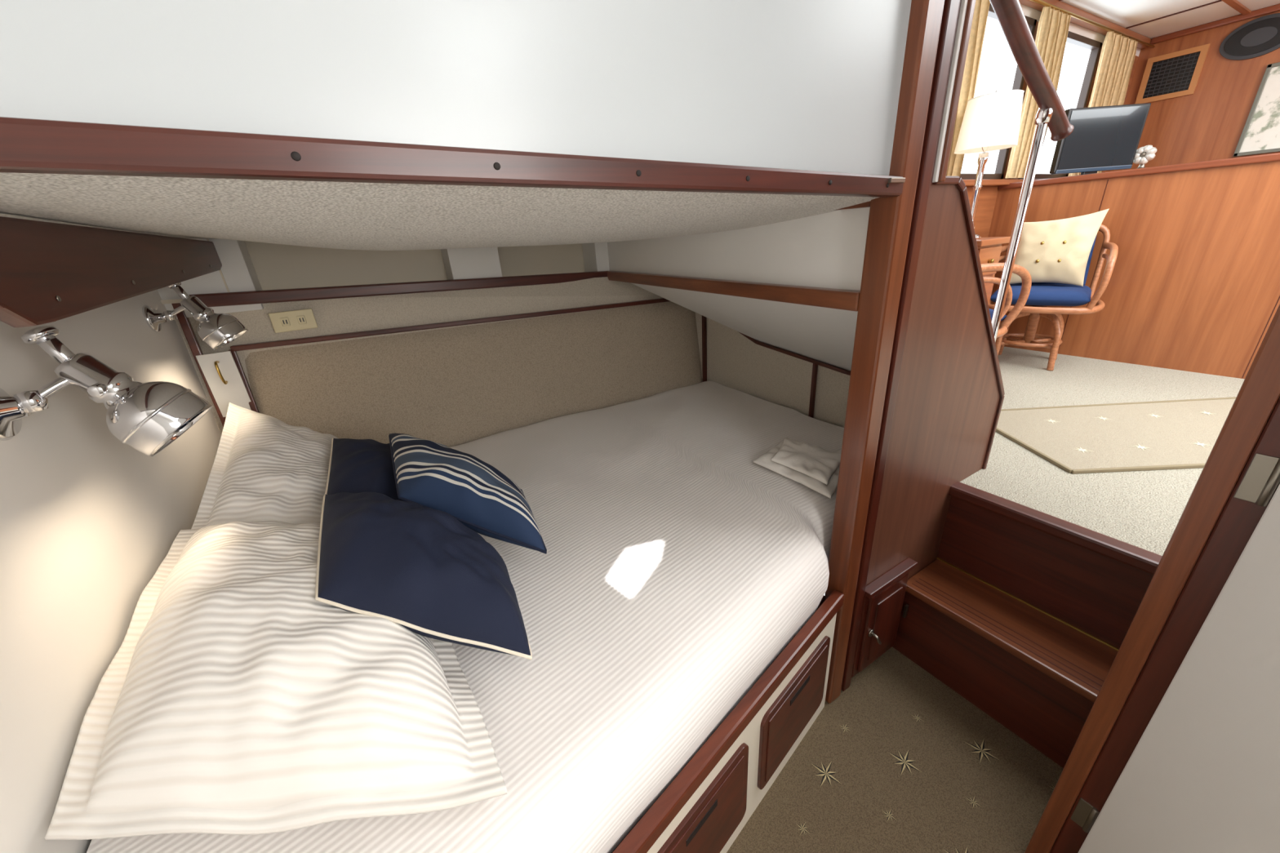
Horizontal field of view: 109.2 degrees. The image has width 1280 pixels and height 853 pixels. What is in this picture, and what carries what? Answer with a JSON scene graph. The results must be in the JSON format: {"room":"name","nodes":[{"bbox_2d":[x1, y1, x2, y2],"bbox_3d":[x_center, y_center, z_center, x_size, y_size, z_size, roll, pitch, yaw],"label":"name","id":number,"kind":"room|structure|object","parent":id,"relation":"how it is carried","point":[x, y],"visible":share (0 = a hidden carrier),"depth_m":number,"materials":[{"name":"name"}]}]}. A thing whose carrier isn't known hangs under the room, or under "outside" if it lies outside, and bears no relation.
{"room":"ship interior","nodes":[
{"label":"ship interior","id":0,"kind":"room"},
{"bbox_2d":[0,289,221,852],"bbox_3d":[-0.756,0.306,0.371,0.040,2.050,3.200,-17,26,-27],"label":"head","id":1,"kind":"object","parent":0,"point":[88,518],"depth_m":0.80},
{"bbox_2d":[244,240,585,290],"bbox_3d":[-0.906,-0.940,1.879,1.730,0.900,0.030,-17,26,-27],"label":"hull","id":2,"kind":"object","parent":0,"point":[276,266],"depth_m":1.85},
{"bbox_2d":[174,276,662,434],"bbox_3d":[-0.578,-0.058,2.167,2.115,1.310,0.207,-15,25,-25],"label":"wall","id":3,"kind":"structure","parent":0,"point":[351,314],"depth_m":1.83,"materials":[{"name":"white paint"}]},
{"bbox_2d":[0,325,213,457],"bbox_3d":[-0.919,-0.054,0.782,0.246,0.242,0.137,-17,26,-27],"label":"reading lamp","id":4,"kind":"object","parent":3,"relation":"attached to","point":[148,417],"visible":1,"depth_m":0.77,"materials":[{"name":"silver metal"}]},
{"bbox_2d":[20,325,75,364],"bbox_3d":[-0.969,-0.130,0.750,0.051,0.070,0.042,-17,26,-27],"label":"switch","id":5,"kind":"object","parent":4,"relation":"attached to","point":[44,336],"depth_m":0.74,"materials":[{"name":"silver metal"}]},
{"bbox_2d":[53,352,142,409],"bbox_3d":[-0.921,-0.074,0.783,0.098,0.108,0.068,-17,26,-27],"label":"socket","id":6,"kind":"object","parent":4,"relation":"attached to","point":[103,384],"depth_m":0.76,"materials":[{"name":"silver metal"}]},
{"bbox_2d":[142,282,248,349],"bbox_3d":[-1.333,-0.328,1.350,0.246,0.206,0.110,-9,23,-11],"label":"reading lamp","id":7,"kind":"object","parent":3,"relation":"attached to","point":[217,331],"visible":0.94,"depth_m":1.34,"materials":[{"name":"silver metal"}]},
{"bbox_2d":[166,282,189,299],"bbox_3d":[-1.341,-0.395,1.321,0.043,0.059,0.035,-17,26,-27],"label":"switch","id":8,"kind":"object","parent":7,"relation":"attached to","point":[176,287],"depth_m":1.32,"materials":[{"name":"silver metal"}]},
{"bbox_2d":[180,295,215,322],"bbox_3d":[-1.301,-0.342,1.349,0.077,0.091,0.058,-17,26,-27],"label":"socket","id":9,"kind":"object","parent":7,"relation":"attached to","point":[200,312],"depth_m":1.33,"materials":[{"name":"silver metal"}]},
{"bbox_2d":[171,302,226,426],"bbox_3d":[-1.474,-0.073,1.593,0.022,0.702,0.091,-17,26,-27],"label":"stile","id":10,"kind":"object","parent":3,"relation":"attached to","point":[184,322],"visible":0.38,"depth_m":1.52,"materials":[{"name":"brown mahogany grain"}]},
{"bbox_2d":[195,351,250,417],"bbox_3d":[-1.425,-0.004,1.639,0.090,0.530,0.010,-17,26,-27],"label":"locker","id":11,"kind":"object","parent":3,"relation":"attached to","point":[235,392],"depth_m":1.57,"materials":[{"name":"white paint"}]},
{"bbox_2d":[214,360,227,384],"bbox_3d":[-1.423,-0.181,1.544,0.008,0.083,0.040,-17,26,-27],"label":"handle","id":12,"kind":"object","parent":11,"relation":"attached to","point":[224,381],"visible":1,"depth_m":1.53,"materials":[{"name":"gold metal"}]},
{"bbox_2d":[228,349,259,413],"bbox_3d":[-1.383,-0.013,1.654,0.018,0.532,0.092,-17,26,-27],"label":"stile","id":13,"kind":"object","parent":3,"relation":"attached to","point":[252,404],"visible":0.44,"depth_m":1.61,"materials":[{"name":"brown wood"}]},
{"bbox_2d":[268,308,317,333],"bbox_3d":[-1.255,-0.383,1.648,0.130,0.070,0.016,-17,26,-27],"label":"electrical outlet","id":14,"kind":"object","parent":3,"relation":"attached to","point":[300,319],"visible":1,"depth_m":1.65,"materials":[{"name":"beige plastic"}]},
{"bbox_2d":[280,317,290,326],"bbox_3d":[-1.274,-0.376,1.633,0.024,0.030,0.005,-17,26,-27],"label":"socket","id":15,"kind":"object","parent":14,"relation":"attached to","point":[284,322],"depth_m":1.63,"materials":[{"name":"beige plastic"}]},
{"bbox_2d":[296,315,306,324],"bbox_3d":[-1.232,-0.389,1.656,0.024,0.030,0.005,-17,26,-27],"label":"socket","id":16,"kind":"object","parent":14,"relation":"attached to","point":[300,319],"depth_m":1.65,"materials":[{"name":"beige plastic"}]},
{"bbox_2d":[157,238,609,318],"bbox_3d":[-0.882,-0.678,1.871,1.630,0.280,0.155,-17,26,-27],"label":"rib","id":17,"kind":"object","parent":3,"relation":"attached to","point":[237,273],"visible":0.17,"depth_m":1.56,"materials":[{"name":"white paint"}]},
{"bbox_2d":[188,271,607,306],"bbox_3d":[-0.816,-0.576,1.861,1.561,0.109,0.035,-17,26,-27],"label":"shelf","id":18,"kind":"object","parent":3,"relation":"attached to","point":[239,298],"visible":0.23,"depth_m":1.74,"materials":[{"name":"brown wood"}]},
{"bbox_2d":[230,297,670,351],"bbox_3d":[-0.553,-0.479,1.988,1.960,0.063,0.026,-15,25,-24],"label":"rail","id":19,"kind":"object","parent":3,"relation":"attached to","point":[410,328],"visible":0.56,"depth_m":1.83,"materials":[{"name":"brown wood"}]},
{"bbox_2d":[0,116,905,327],"bbox_3d":[-0.491,-0.521,1.237,1.630,0.177,1.669,-17,26,-27],"label":"upper berth","id":20,"kind":"object","parent":3,"relation":"attached to","point":[93,215],"visible":1,"depth_m":0.59,"materials":[{"name":"beige fabric"}]},
{"bbox_2d":[244,301,702,447],"bbox_3d":[-0.536,-0.229,2.083,1.965,0.565,0.208,-17,26,-27],"label":"wall panel","id":21,"kind":"object","parent":3,"relation":"attached to","point":[453,386],"depth_m":1.97,"materials":[{"name":"beige fabric"}]},
{"bbox_2d":[702,315,706,382],"bbox_3d":[0.347,-0.421,2.447,0.018,0.480,0.020,-17,26,-27],"label":"stile","id":22,"kind":"object","parent":3,"relation":"attached to","point":[704,318],"visible":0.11,"depth_m":2.44,"materials":[{"name":"brown wood"}]},
{"bbox_2d":[607,271,860,311],"bbox_3d":[0.173,-0.512,1.627,0.035,0.042,1.460,-14,25,-23],"label":"rail","id":23,"kind":"object","parent":3,"relation":"attached to","point":[838,299],"visible":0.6,"depth_m":1.30,"materials":[{"name":"brown wood"}]},
{"bbox_2d":[808,362,817,417],"bbox_3d":[0.728,-0.125,1.918,0.018,0.295,0.014,-17,26,-27],"label":"stile","id":24,"kind":"object","parent":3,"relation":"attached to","point":[815,367],"visible":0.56,"depth_m":1.90,"materials":[{"name":"brown wood"}]},
{"bbox_2d":[845,370,850,375],"bbox_3d":[0.914,-0.134,1.577,0.016,0.032,0.445,-17,26,-27],"label":"rail","id":25,"kind":"object","parent":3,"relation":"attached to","point":[848,372],"visible":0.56,"depth_m":1.74,"materials":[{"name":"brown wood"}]},
{"bbox_2d":[833,200,871,210],"bbox_3d":[0.157,-0.698,1.550,0.020,0.019,1.455,-14,25,-23],"label":"rail","id":26,"kind":"object","parent":3,"relation":"attached to","point":[867,204],"visible":0.16,"depth_m":0.96,"materials":[{"name":"brown wood"}]},
{"bbox_2d":[929,0,968,186],"bbox_3d":[0.560,-0.935,0.768,0.036,0.945,0.040,-17,26,-27],"label":"stile","id":27,"kind":"object","parent":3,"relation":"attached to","point":[960,2],"depth_m":0.88,"materials":[{"name":"brown wood"}]},
{"bbox_2d":[1070,798,1094,827],"bbox_3d":[0.899,0.787,0.924,0.003,0.070,0.022,-17,26,-27],"label":"hinge plate","id":28,"kind":"object","parent":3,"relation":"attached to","point":[1083,809],"visible":1,"depth_m":0.92,"materials":[{"name":"silver metal"}]},
{"bbox_2d":[1082,807,1099,832],"bbox_3d":[0.905,0.791,0.914,0.010,0.070,0.010,-17,26,-27],"label":"barrel","id":29,"kind":"object","parent":28,"relation":"attached to","point":[1095,812],"depth_m":0.91,"materials":[{"name":"silver metal"}]},
{"bbox_2d":[1234,453,1279,502],"bbox_3d":[0.848,0.072,0.625,0.003,0.070,0.022,-17,26,-27],"label":"hinge plate","id":30,"kind":"object","parent":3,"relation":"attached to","point":[1261,467],"visible":1,"depth_m":0.62,"materials":[{"name":"metal"}]},
{"bbox_2d":[1255,458,1279,506],"bbox_3d":[0.854,0.076,0.614,0.010,0.070,0.010,-17,26,-27],"label":"barrel","id":31,"kind":"object","parent":30,"relation":"attached to","point":[1271,485],"depth_m":0.61,"materials":[{"name":"silver metal"}]},
{"bbox_2d":[0,0,911,175],"bbox_3d":[-0.144,-0.563,0.466,1.530,0.604,0.030,-17,26,-27],"label":"wall","id":32,"kind":"structure","parent":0,"point":[810,85],"depth_m":0.50,"materials":[{"name":"white paint"}]},
{"bbox_2d":[607,207,870,290],"bbox_3d":[0.139,-0.921,1.537,0.178,0.820,1.660,-17,26,-27],"label":"wall panel","id":33,"kind":"object","parent":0,"point":[825,250],"depth_m":1.25,"materials":[{"name":"white paint"}]},
{"bbox_2d":[631,283,857,370],"bbox_3d":[0.387,-0.392,1.809,0.575,0.375,1.520,-17,26,-27],"label":"wall","id":34,"kind":"structure","parent":0,"point":[822,334],"depth_m":1.61,"materials":[{"name":"white laminate"}]},
{"bbox_2d":[737,331,758,343],"bbox_3d":[0.451,-0.496,2.231,0.016,0.128,0.353,-17,26,-27],"label":"rail","id":35,"kind":"object","parent":34,"relation":"attached to","point":[753,340],"visible":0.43,"depth_m":2.13,"materials":[{"name":"brown wood"}]},
{"bbox_2d":[756,341,848,373],"bbox_3d":[0.672,-0.300,1.932,0.016,0.057,0.476,-17,26,-27],"label":"rail","id":36,"kind":"object","parent":34,"relation":"attached to","point":[759,343],"visible":1,"depth_m":1.90,"materials":[{"name":"brown wood"}]},
{"bbox_2d":[694,311,850,427],"bbox_3d":[0.675,-0.185,1.989,0.035,0.717,1.385,-17,26,-27],"label":"wall panel","id":37,"kind":"object","parent":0,"point":[734,361],"depth_m":2.12,"materials":[{"name":"beige fabric"}]},
{"bbox_2d":[726,595,1063,852],"bbox_3d":[0.095,1.034,1.198,1.900,0.040,3.200,-17,26,-27],"label":"floor","id":38,"kind":"structure","parent":0,"point":[932,812],"depth_m":1.23,"materials":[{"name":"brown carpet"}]},
{"bbox_2d":[612,590,844,852],"bbox_3d":[-0.074,0.627,1.560,2.066,0.452,1.703,-17,26,-27],"label":"bed base","id":39,"kind":"object","parent":38,"relation":"on","point":[709,802],"visible":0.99,"depth_m":1.03,"materials":[{"name":"brown wood"}]},
{"bbox_2d":[191,402,337,528],"bbox_3d":[-1.062,0.112,1.370,0.347,0.291,0.604,-14,25,-22],"label":"pillow sham","id":40,"kind":"object","parent":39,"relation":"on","point":[264,468],"visible":0.59,"depth_m":1.28,"materials":[{"name":"white fabric"}]},
{"bbox_2d":[44,520,506,839],"bbox_3d":[-0.663,0.363,0.859,0.535,0.232,0.933,-17,26,-27],"label":"pillow sham","id":41,"kind":"object","parent":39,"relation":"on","point":[233,700],"visible":0.8,"depth_m":0.67,"materials":[{"name":"white fabric"}]},
{"bbox_2d":[320,438,403,515],"bbox_3d":[-0.726,0.145,1.332,0.325,0.197,0.444,-17,26,-27],"label":"throw pillow","id":42,"kind":"object","parent":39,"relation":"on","point":[355,465],"visible":0.38,"depth_m":1.22,"materials":[{"name":"blue fabric"}]},
{"bbox_2d":[315,492,532,659],"bbox_3d":[-0.478,0.281,0.920,0.609,0.229,0.294,1,23,12],"label":"throw pillow","id":43,"kind":"object","parent":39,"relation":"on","point":[420,569],"visible":0.99,"depth_m":0.83,"materials":[{"name":"blue fabric"}]},
{"bbox_2d":[86,380,844,852],"bbox_3d":[-0.101,0.335,1.456,2.040,0.244,1.703,-17,26,-27],"label":"mattress","id":44,"kind":"object","parent":39,"relation":"on","point":[677,566],"depth_m":1.00,"materials":[{"name":"white fabric"}]},
{"bbox_2d":[388,433,546,554],"bbox_3d":[-0.476,0.158,1.130,0.587,0.199,0.217,5,24,21],"label":"striped throw pillow","id":45,"kind":"object","parent":44,"relation":"on","point":[428,473],"visible":0.94,"depth_m":1.05,"materials":[{"name":"blue fabric"}]},
{"bbox_2d":[753,437,841,498],"bbox_3d":[0.552,0.104,1.501,0.250,0.061,0.360,-17,26,-27],"label":"folded towel","id":46,"kind":"object","parent":44,"relation":"on","point":[815,468],"visible":0.94,"depth_m":1.45,"materials":[{"name":"white fabric"}]},
{"bbox_2d":[824,0,944,703],"bbox_3d":[0.536,-0.082,1.075,0.055,2.050,0.063,-17,26,-27],"label":"post","id":47,"kind":"object","parent":38,"relation":"on","point":[890,219],"visible":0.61,"depth_m":0.99,"materials":[{"name":"brown wood"}]},
{"bbox_2d":[840,0,959,691],"bbox_3d":[0.593,-0.096,1.099,0.034,2.050,0.045,-17,26,-27],"label":"door frame","id":48,"kind":"structure","parent":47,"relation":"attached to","point":[950,10],"depth_m":1.00,"materials":[{"name":"brown wood"}]},
{"bbox_2d":[796,713,1054,852],"bbox_3d":[0.516,1.246,0.566,1.733,0.001,1.412,-17,26,-27],"label":"stars","id":49,"kind":"object","parent":38,"relation":"on","point":[825,773],"visible":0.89,"depth_m":1.26,"materials":[{"name":"beige"}]},
{"bbox_2d":[851,176,1004,678],"bbox_3d":[0.896,0.081,1.373,0.648,1.474,0.042,-17,26,-27],"label":"panel","id":50,"kind":"object","parent":38,"relation":"on","point":[948,396],"depth_m":1.25,"materials":[{"name":"brown wood"}]},
{"bbox_2d":[851,557,917,677],"bbox_3d":[0.784,0.626,1.451,0.243,0.365,0.057,-17,26,-27],"label":"cabinet","id":51,"kind":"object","parent":50,"relation":"attached to","point":[883,600],"depth_m":1.42,"materials":[{"name":"brown wood"}]},
{"bbox_2d":[892,481,1162,768],"bbox_3d":[1.123,0.574,1.301,0.242,0.592,0.665,-17,26,-27],"label":"steps","id":52,"kind":"structure","parent":38,"relation":"on","point":[1025,613],"depth_m":1.31,"materials":[{"name":"brown wood"}]},
{"bbox_2d":[933,0,976,182],"bbox_3d":[0.584,-0.945,0.778,0.019,0.938,0.045,-17,26,-27],"label":"bead","id":53,"kind":"object","parent":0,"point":[971,3],"visible":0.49,"depth_m":0.88,"materials":[{"name":"brown wood"}]},
{"bbox_2d":[966,4,1140,237],"bbox_3d":[1.842,-1.247,2.641,4.040,2.015,0.040,-17,26,-27],"label":"wall","id":54,"kind":"structure","parent":0,"point":[988,194],"depth_m":2.75,"materials":[{"name":"brown wood"}]},
{"bbox_2d":[960,173,1004,179],"bbox_3d":[1.878,-1.420,2.587,0.700,0.030,0.040,-17,26,-27],"label":"frame","id":55,"kind":"object","parent":54,"relation":"attached to","point":[963,175],"visible":0.4,"depth_m":2.62,"materials":[{"name":"brown"}]},
{"bbox_2d":[963,178,1042,186],"bbox_3d":[2.130,-1.445,2.693,3.400,0.030,0.060,-17,26,-27],"label":"window sill","id":56,"kind":"structure","parent":54,"relation":"attached to","point":[1002,181],"depth_m":2.62,"materials":[{"name":"brown wood"}]},
{"bbox_2d":[987,3,1035,26],"bbox_3d":[1.829,-2.092,2.306,0.700,0.030,0.040,-17,26,-27],"label":"frame","id":57,"kind":"object","parent":54,"relation":"attached to","point":[1030,21],"visible":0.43,"depth_m":2.31,"materials":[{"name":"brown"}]},
{"bbox_2d":[994,18,1036,178],"bbox_3d":[2.138,-1.841,2.601,0.030,0.760,0.040,-17,26,-27],"label":"frame","id":58,"kind":"object","parent":54,"relation":"attached to","point":[1019,79],"visible":0.3,"depth_m":2.67,"materials":[{"name":"brown"}]},
{"bbox_2d":[1019,173,1067,178],"bbox_3d":[2.660,-1.654,3.011,0.700,0.030,0.040,-17,26,-27],"label":"frame","id":59,"kind":"object","parent":54,"relation":"attached to","point":[1037,175],"visible":0.36,"depth_m":3.01,"materials":[{"name":"brown"}]},
{"bbox_2d":[1066,42,1102,176],"bbox_3d":[2.921,-2.075,3.025,0.030,0.760,0.040,-17,26,-27],"label":"frame","id":60,"kind":"object","parent":54,"relation":"attached to","point":[1094,55],"visible":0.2,"depth_m":2.94,"materials":[{"name":"brown"}]},
{"bbox_2d":[1066,31,1102,49],"bbox_3d":[2.612,-2.326,2.730,0.700,0.030,0.040,-17,26,-27],"label":"frame","id":61,"kind":"object","parent":54,"relation":"attached to","point":[1074,38],"visible":0.56,"depth_m":2.76,"materials":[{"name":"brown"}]},
{"bbox_2d":[1018,0,1151,48],"bbox_3d":[1.809,-2.143,2.229,4.020,0.045,0.050,-17,26,-27],"label":"crown molding","id":62,"kind":"structure","parent":54,"relation":"attached to","point":[1029,3],"depth_m":2.66,"materials":[{"name":"brown wood"}]},
{"bbox_2d":[960,346,1244,555],"bbox_3d":[2.270,0.176,1.361,1.975,0.046,3.300,-17,26,-27],"label":"floor","id":63,"kind":"structure","parent":0,"point":[1143,509],"depth_m":1.53,"materials":[{"name":"beige carpet"}]},
{"bbox_2d":[976,236,1010,304],"bbox_3d":[1.682,-0.644,2.466,0.300,0.689,0.312,-17,26,-27],"label":"writing desk","id":64,"kind":"object","parent":63,"relation":"on","point":[989,248],"visible":0.17,"depth_m":2.25,"materials":[{"name":"brown wood"}]},
{"bbox_2d":[954,89,1024,239],"bbox_3d":[1.641,-1.242,2.189,0.244,0.630,0.244,-17,26,-27],"label":"table lamp","id":65,"kind":"object","parent":64,"relation":"on","point":[991,122],"visible":0.85,"depth_m":2.05,"materials":[{"name":"white fabric"}]},
{"bbox_2d":[980,262,1031,337],"bbox_3d":[1.325,-0.502,2.137,0.564,0.733,0.610,-12,24,-18],"label":"rattan armchair","id":66,"kind":"object","parent":63,"relation":"on","point":[1022,272],"visible":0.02,"depth_m":1.92,"materials":[{"name":"wicker"}]},
{"bbox_2d":[989,308,1006,320],"bbox_3d":[1.338,-0.519,2.135,0.432,0.083,0.460,-12,24,-18],"label":"seat cushion","id":67,"kind":"object","parent":66,"relation":"on","point":[991,311],"depth_m":1.99,"materials":[{"name":"blue fabric"}]},
{"bbox_2d":[989,0,1074,342],"bbox_3d":[0.895,-0.417,1.220,0.646,1.336,0.070,-17,26,-27],"label":"stair handrail","id":68,"kind":"object","parent":63,"relation":"on","point":[1051,113],"visible":0.78,"depth_m":1.16,"materials":[{"name":"silver metal"}]},
{"bbox_2d":[988,208,1118,370],"bbox_3d":[2.182,-0.734,2.472,0.531,0.787,0.491,16,30,40],"label":"rattan armchair","id":69,"kind":"object","parent":63,"relation":"on","point":[1057,254],"visible":0.79,"depth_m":2.39,"materials":[{"name":"wicker"}]},
{"bbox_2d":[990,284,1091,306],"bbox_3d":[2.174,-0.719,2.468,0.400,0.083,0.376,16,30,40],"label":"seat cushion","id":70,"kind":"object","parent":69,"relation":"on","point":[1051,295],"depth_m":2.34,"materials":[{"name":"blue fabric"}]},
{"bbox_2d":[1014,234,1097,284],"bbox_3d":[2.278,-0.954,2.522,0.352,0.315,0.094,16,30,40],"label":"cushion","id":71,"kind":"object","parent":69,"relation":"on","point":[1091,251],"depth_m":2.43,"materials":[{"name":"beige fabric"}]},
{"bbox_2d":[1009,208,1108,286],"bbox_3d":[2.203,-0.946,2.429,0.348,0.365,0.137,16,30,40],"label":"throw pillow","id":72,"kind":"object","parent":69,"relation":"on","point":[1055,253],"depth_m":2.39,"materials":[{"name":"beige fabric"}]},
{"bbox_2d":[995,396,1236,474],"bbox_3d":[2.100,0.008,1.716,1.362,0.012,0.552,-3,23,3],"label":"floor mat","id":73,"kind":"object","parent":63,"relation":"on","point":[1171,434],"visible":0.72,"depth_m":1.72,"materials":[{"name":"carpet"}]},
{"bbox_2d":[988,160,1279,378],"bbox_3d":[3.084,-0.487,1.646,0.030,1.020,3.300,-17,26,-27],"label":"wall","id":74,"kind":"structure","parent":0,"point":[1193,286],"depth_m":2.25,"materials":[{"name":"brown wood"}]},
{"bbox_2d":[1057,179,1108,351],"bbox_3d":[2.468,-0.863,2.544,0.002,0.920,0.003,-17,26,-27],"label":"seam","id":75,"kind":"object","parent":74,"relation":"attached to","point":[1108,180],"visible":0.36,"depth_m":2.42,"materials":[{"name":"brown wood"}]},
{"bbox_2d":[997,152,1279,189],"bbox_3d":[3.052,-0.967,1.447,0.065,0.030,3.300,-17,26,-27],"label":"trim","id":76,"kind":"structure","parent":74,"relation":"attached to","point":[1272,157],"depth_m":2.21,"materials":[{"name":"brown wood"}]},
{"bbox_2d":[1241,296,1279,377],"bbox_3d":[2.833,-0.655,1.985,0.002,0.920,0.003,-17,26,-27],"label":"seam","id":77,"kind":"object","parent":74,"relation":"attached to","point":[1279,296],"visible":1,"depth_m":2.08,"materials":[{"name":"brown wood"}]},
{"bbox_2d":[1024,304,1279,852],"bbox_3d":[0.853,0.067,0.666,0.060,2.050,0.033,-17,26,-27],"label":"door frame","id":78,"kind":"structure","parent":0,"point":[1259,393],"depth_m":0.71,"materials":[{"name":"brown wood"}]},
{"bbox_2d":[1078,484,1279,852],"bbox_3d":[0.828,0.223,0.339,0.034,1.980,0.596,-1,23,7],"label":"leaf","id":79,"kind":"object","parent":78,"relation":"attached to","point":[1202,775],"visible":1,"depth_m":0.67,"materials":[{"name":"white paint"}]},
{"bbox_2d":[1061,0,1279,38],"bbox_3d":[2.651,-1.692,0.914,4.090,0.030,3.380,-17,26,-27],"label":"ceiling","id":80,"kind":"structure","parent":0,"point":[1124,13],"depth_m":2.69,"materials":[{"name":"white paint"}]},
{"bbox_2d":[1030,0,1155,48],"bbox_3d":[2.208,-2.213,2.408,3.100,0.014,0.014,-17,26,-27],"label":"curtain rod","id":81,"kind":"object","parent":80,"relation":"attached to","point":[1040,2],"visible":1,"depth_m":2.60,"materials":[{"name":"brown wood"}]},
{"bbox_2d":[946,0,990,177],"bbox_3d":[1.468,-1.616,2.147,0.460,0.785,0.043,-17,26,-27],"label":"curtain","id":82,"kind":"object","parent":81,"relation":"hanging from","point":[970,77],"visible":0.21,"depth_m":2.19,"materials":[{"name":"beige fabric"}]},
{"bbox_2d":[1004,6,1071,177],"bbox_3d":[2.266,-1.855,2.579,0.342,0.785,0.043,-17,26,-27],"label":"curtain","id":83,"kind":"object","parent":81,"relation":"hanging from","point":[1053,25],"visible":0.61,"depth_m":2.53,"materials":[{"name":"beige fabric"}]},
{"bbox_2d":[1067,31,1137,176],"bbox_3d":[3.092,-2.102,3.027,0.520,0.785,0.043,-17,26,-27],"label":"curtain","id":84,"kind":"object","parent":81,"relation":"hanging from","point":[1117,54],"visible":0.38,"depth_m":2.92,"materials":[{"name":"beige fabric"}]},
{"bbox_2d":[1125,0,1222,28],"bbox_3d":[3.941,-2.050,1.593,0.012,0.006,3.250,-17,26,-27],"label":"ceiling trim","id":85,"kind":"structure","parent":80,"relation":"attached to","point":[1218,1],"depth_m":2.72,"materials":[{"name":"brown wood"}]},
{"bbox_2d":[1222,0,1251,14],"bbox_3d":[2.080,-2.040,1.894,3.920,0.012,0.030,-17,26,-27],"label":"batten","id":86,"kind":"object","parent":80,"relation":"attached to","point":[1235,4],"depth_m":2.66,"materials":[{"name":"brown wood"}]},
{"bbox_2d":[1105,11,1279,172],"bbox_3d":[4.408,-1.774,2.032,0.030,0.915,3.300,-17,26,-27],"label":"wall","id":87,"kind":"structure","parent":0,"point":[1208,123],"depth_m":3.02,"materials":[{"name":"brown wood"}]},
{"bbox_2d":[1134,43,1210,103],"bbox_3d":[3.616,-2.390,3.100,0.018,0.270,0.280,-17,26,-27],"label":"air vent","id":88,"kind":"object","parent":87,"relation":"in","point":[1177,73],"visible":0.98,"depth_m":3.09,"materials":[{"name":"brown wood"}]},
{"bbox_2d":[1142,51,1200,98],"bbox_3d":[3.621,-2.391,3.102,0.004,0.210,0.220,-17,26,-27],"label":"grille","id":89,"kind":"object","parent":88,"relation":"attached to","point":[1176,73],"depth_m":3.09,"materials":[{"name":"black plastic"}]},
{"bbox_2d":[1150,3,1279,44],"bbox_3d":[4.362,-2.162,1.826,0.040,0.035,3.250,-17,26,-27],"label":"crown molding","id":90,"kind":"structure","parent":87,"relation":"attached to","point":[1274,8],"depth_m":2.88,"materials":[{"name":"brown wood"}]},
{"bbox_2d":[1219,13,1279,59],"bbox_3d":[3.786,-2.383,2.781,0.027,0.210,0.310,-17,26,-27],"label":"speaker","id":91,"kind":"object","parent":87,"relation":"attached to","point":[1260,36],"visible":1,"depth_m":2.79},
{"bbox_2d":[1232,62,1279,156],"bbox_3d":[3.974,-1.919,2.692,0.024,0.490,0.455,-17,26,-27],"label":"framed print","id":92,"kind":"object","parent":87,"relation":"attached to","point":[1260,134],"visible":1,"depth_m":2.83,"materials":[{"name":"grey paper"}]},
{"bbox_3d":[3.744,-1.159,1.827,1.600,0.030,3.300,-17,26,-27],"label":"floor","id":93,"kind":"structure","parent":0,"visible":0},
{"bbox_2d":[1048,102,1151,174],"bbox_3d":[2.624,-1.620,2.605,0.422,0.362,0.240,6,25,24],"label":"television","id":94,"kind":"object","parent":93,"relation":"on","point":[1102,138],"visible":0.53,"depth_m":2.59,"materials":[{"name":"black plastic"}]},
{"bbox_2d":[1133,144,1156,168],"bbox_3d":[2.907,-1.538,2.630,0.090,0.154,0.098,-17,26,-27],"label":"flower ornament","id":95,"kind":"object","parent":93,"relation":"on","point":[1146,153],"visible":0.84,"depth_m":2.60,"materials":[{"name":"white ceramic"}]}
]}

